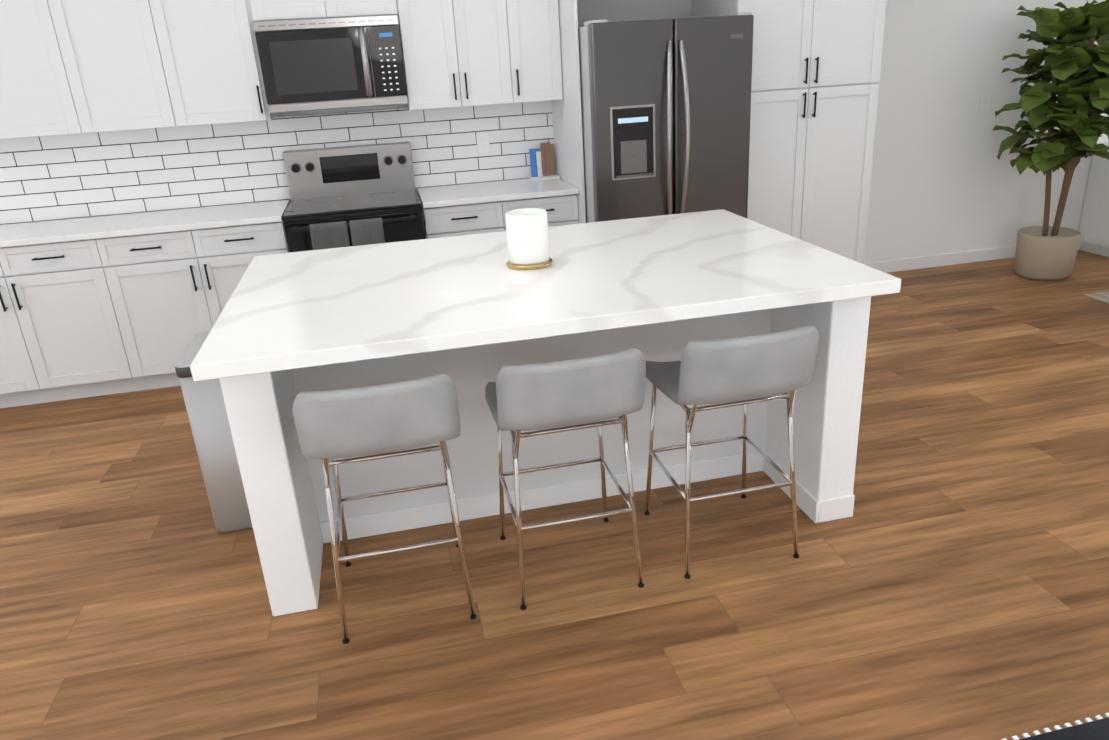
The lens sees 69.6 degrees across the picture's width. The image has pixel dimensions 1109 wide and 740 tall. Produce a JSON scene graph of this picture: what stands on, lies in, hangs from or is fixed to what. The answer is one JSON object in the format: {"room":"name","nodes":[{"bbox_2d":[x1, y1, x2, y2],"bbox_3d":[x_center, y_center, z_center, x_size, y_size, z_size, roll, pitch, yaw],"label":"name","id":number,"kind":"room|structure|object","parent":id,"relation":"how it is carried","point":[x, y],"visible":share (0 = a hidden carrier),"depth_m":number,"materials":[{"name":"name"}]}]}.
{"room":"kitchen and living room","nodes":[
{"label":"kitchen and living room","id":0,"kind":"room"},
{"bbox_2d":[0,250,1108,739],"bbox_3d":[2.142,0.320,3.375,13.140,0.060,5.440,-8,22,-11],"label":"floor","id":1,"kind":"structure","parent":0,"point":[950,580],"depth_m":2.60,"materials":[{"name":"brown wood"}]},
{"bbox_2d":[0,238,147,407],"bbox_3d":[-2.817,-0.306,4.433,0.987,0.886,0.568,-8,22,-11],"label":"base cabinet","id":2,"kind":"object","parent":1,"relation":"on","point":[106,305],"depth_m":4.21,"materials":[{"name":"white wood"}]},
{"bbox_2d":[0,199,290,249],"bbox_3d":[-2.417,-0.784,4.335,1.856,0.030,0.593,-8,22,-11],"label":"countertop","id":3,"kind":"structure","parent":2,"relation":"on","point":[256,213],"depth_m":4.25,"materials":[{"name":"white stone"}]},
{"bbox_2d":[112,210,288,389],"bbox_3d":[-1.971,-0.420,4.593,0.988,0.886,0.568,-8,22,-11],"label":"base cabinet","id":4,"kind":"object","parent":1,"relation":"on","point":[177,286],"depth_m":4.27,"materials":[{"name":"white wood"}]},
{"bbox_2d":[175,331,252,532],"bbox_3d":[-1.230,0.222,3.116,0.258,0.686,0.415,-8,22,-11],"label":"trash can","id":5,"kind":"object","parent":1,"relation":"on","point":[210,427],"visible":0.46,"depth_m":2.92,"materials":[{"name":"silver metal"}]},
{"bbox_2d":[282,141,425,252],"bbox_3d":[-1.118,-0.651,4.627,0.732,1.195,0.714,-8,22,-11],"label":"range","id":6,"kind":"object","parent":1,"relation":"on","point":[349,196],"visible":0.56,"depth_m":4.62,"materials":[{"name":"silver metal"}]},
{"bbox_2d":[292,373,476,643],"bbox_3d":[-0.508,0.353,2.484,0.441,0.825,0.474,-8,22,-11],"label":"stool","id":7,"kind":"object","parent":1,"relation":"on","point":[370,421],"visible":1,"depth_m":2.20,"materials":[{"name":"grey leather"}]},
{"bbox_2d":[418,194,578,238],"bbox_3d":[-0.333,-0.639,4.901,0.880,0.886,0.568,-8,22,-11],"label":"base cabinet","id":8,"kind":"object","parent":1,"relation":"on","point":[485,217],"depth_m":4.50,"materials":[{"name":"white wood"}]},
{"bbox_2d":[417,178,578,209],"bbox_3d":[-0.356,-1.060,4.723,0.880,0.030,0.593,-8,22,-11],"label":"countertop","id":9,"kind":"structure","parent":8,"relation":"on","point":[506,190],"depth_m":4.57,"materials":[{"name":"white stone"}]},
{"bbox_2d":[529,142,559,180],"bbox_3d":[-0.068,-1.295,4.942,0.170,0.213,0.120,-8,22,-11],"label":"books","id":10,"kind":"object","parent":9,"relation":"on","point":[542,161],"visible":0.94,"depth_m":4.95,"materials":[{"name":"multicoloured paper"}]},
{"bbox_2d":[220,297,870,615],"bbox_3d":[-0.058,0.056,3.101,2.036,0.875,1.189,-8,22,-11],"label":"kitchen island","id":11,"kind":"object","parent":1,"relation":"on","point":[285,493],"depth_m":2.89,"materials":[{"name":"white wood"}]},
{"bbox_2d":[190,209,900,380],"bbox_3d":[-0.085,-0.356,2.894,2.080,0.045,1.340,-8,22,-11],"label":"island countertop","id":12,"kind":"structure","parent":11,"relation":"on","point":[312,309],"depth_m":2.58,"materials":[{"name":"white stone"}]},
{"bbox_2d":[505,208,552,269],"bbox_3d":[-0.096,-0.473,2.869,0.168,0.190,0.168,-8,22,-11],"label":"candle","id":13,"kind":"object","parent":12,"relation":"on","point":[527,238],"visible":1,"depth_m":2.82,"materials":[{"name":"white wax"}]},
{"bbox_2d":[485,348,645,609],"bbox_3d":[0.028,0.281,2.585,0.441,0.825,0.474,-8,22,-11],"label":"stool","id":14,"kind":"object","parent":1,"relation":"on","point":[559,394],"visible":1,"depth_m":2.31,"materials":[{"name":"grey leather"}]},
{"bbox_2d":[578,12,753,222],"bbox_3d":[0.569,-1.109,4.738,0.877,1.777,0.960,-8,22,-11],"label":"fridge","id":15,"kind":"object","parent":1,"relation":"on","point":[666,109],"visible":0.6,"depth_m":4.21,"materials":[{"name":"grey metal"}]},
{"bbox_2d":[552,0,886,263],"bbox_3d":[0.945,-1.523,4.841,1.815,2.430,0.725,-8,22,-11],"label":"surround","id":16,"kind":"object","parent":1,"relation":"on","point":[816,66],"visible":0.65,"depth_m":4.63,"materials":[{"name":"white wood"}]},
{"bbox_2d":[644,325,818,578],"bbox_3d":[0.564,0.209,2.686,0.441,0.825,0.474,-8,22,-11],"label":"stool","id":17,"kind":"object","parent":1,"relation":"on","point":[731,370],"visible":1,"depth_m":2.42,"materials":[{"name":"grey leather"}]},
{"bbox_2d":[992,0,1108,280],"bbox_3d":[3.411,-1.501,5.291,0.892,1.787,0.793,-8,22,-11],"label":"plant","id":18,"kind":"object","parent":1,"relation":"on","point":[1074,68],"visible":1,"depth_m":5.15,"materials":[{"name":"green plant"}]},
{"bbox_2d":[1001,713,1108,739],"bbox_3d":[1.288,1.079,1.474,1.140,0.010,1.078,-8,22,-11],"label":"floor mat","id":19,"kind":"object","parent":1,"relation":"on","point":[1097,729],"visible":1,"depth_m":1.95,"materials":[{"name":"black fabric"}]},
{"bbox_2d":[1079,142,1108,256],"bbox_3d":[5.207,-1.387,6.079,2.350,0.800,0.412,-8,22,-11],"label":"wall","id":20,"kind":"structure","parent":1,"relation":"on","point":[1094,227],"depth_m":5.96,"materials":[{"name":"white paint"}]},
{"bbox_2d":[1084,291,1108,303],"bbox_3d":[5.759,-0.049,3.662,3.950,0.012,4.000,-8,22,-11],"label":"rug","id":21,"kind":"object","parent":1,"relation":"on","point":[1102,296],"visible":1,"depth_m":5.07,"materials":[{"name":"beige fabric"}]},
{"bbox_2d":[2,0,1108,262],"bbox_3d":[1.492,-1.760,5.348,12.900,2.440,0.120,-8,22,-11],"label":"wall","id":22,"kind":"structure","parent":0,"point":[944,180],"depth_m":5.63,"materials":[{"name":"white paint"}]},
{"bbox_2d":[0,0,95,138],"bbox_3d":[-2.739,-1.744,4.067,0.580,1.047,0.377,-8,22,-11],"label":"upper cabinet","id":23,"kind":"object","parent":22,"relation":"attached to","point":[78,66],"depth_m":4.00,"materials":[{"name":"white wood"}]},
{"bbox_2d":[64,0,191,131],"bbox_3d":[-2.291,-1.804,4.151,0.580,1.047,0.377,-8,22,-11],"label":"upper cabinet","id":24,"kind":"object","parent":22,"relation":"attached to","point":[125,52],"depth_m":4.07,"materials":[{"name":"white wood"}]},
{"bbox_2d":[164,0,276,125],"bbox_3d":[-1.833,-1.865,4.238,0.599,1.047,0.377,-8,22,-11],"label":"upper cabinet","id":25,"kind":"object","parent":22,"relation":"attached to","point":[214,41],"depth_m":4.15,"materials":[{"name":"white wood"}]},
{"bbox_2d":[0,100,555,224],"bbox_3d":[-1.707,-1.232,4.684,3.484,0.469,0.055,-8,22,-11],"label":"tile backsplash","id":26,"kind":"structure","parent":22,"relation":"attached to","point":[56,177],"depth_m":4.63,"materials":[{"name":"white tile"}]},
{"bbox_2d":[264,0,339,20],"bbox_3d":[-1.405,-2.152,4.231,0.433,0.557,0.377,-8,22,-11],"label":"upper cabinet","id":27,"kind":"object","parent":22,"relation":"attached to","point":[277,9],"depth_m":4.15,"materials":[{"name":"white wood"}]},
{"bbox_2d":[253,15,407,112],"bbox_3d":[-1.206,-1.673,4.369,0.734,0.450,0.449,-8,22,-11],"label":"microwave","id":28,"kind":"object","parent":27,"relation":"attached to","point":[328,63],"visible":1,"depth_m":4.22,"materials":[{"name":"silver metal"}]},
{"bbox_2d":[340,0,399,16],"bbox_3d":[-1.100,-2.193,4.289,0.432,0.557,0.377,-8,22,-11],"label":"upper cabinet","id":29,"kind":"object","parent":22,"relation":"attached to","point":[348,8],"depth_m":4.22,"materials":[{"name":"white wood"}]},
{"bbox_2d":[398,0,527,109],"bbox_3d":[-0.592,-2.031,4.471,0.708,1.047,0.377,-8,22,-11],"label":"upper cabinet","id":30,"kind":"object","parent":22,"relation":"attached to","point":[456,53],"depth_m":4.40,"materials":[{"name":"white wood"}]},
{"bbox_2d":[520,0,562,101],"bbox_3d":[-0.190,-2.085,4.547,0.354,1.047,0.377,-8,22,-11],"label":"upper cabinet","id":31,"kind":"object","parent":22,"relation":"attached to","point":[539,19],"depth_m":4.48,"materials":[{"name":"white wood"}]},
{"bbox_2d":[864,242,1080,272],"bbox_3d":[4.846,-1.082,6.329,6.178,0.090,0.017,-8,22,-11],"label":"baseboard","id":32,"kind":"structure","parent":22,"relation":"attached to","point":[896,265],"depth_m":5.94,"materials":[{"name":"white wood"}]},
{"bbox_2d":[979,92,991,110],"bbox_3d":[3.021,-1.883,5.592,0.080,0.120,0.011,-8,22,-11],"label":"switch plate","id":33,"kind":"object","parent":22,"relation":"attached to","point":[985,99],"visible":1,"depth_m":5.59,"materials":[{"name":"white plastic"}]}
]}

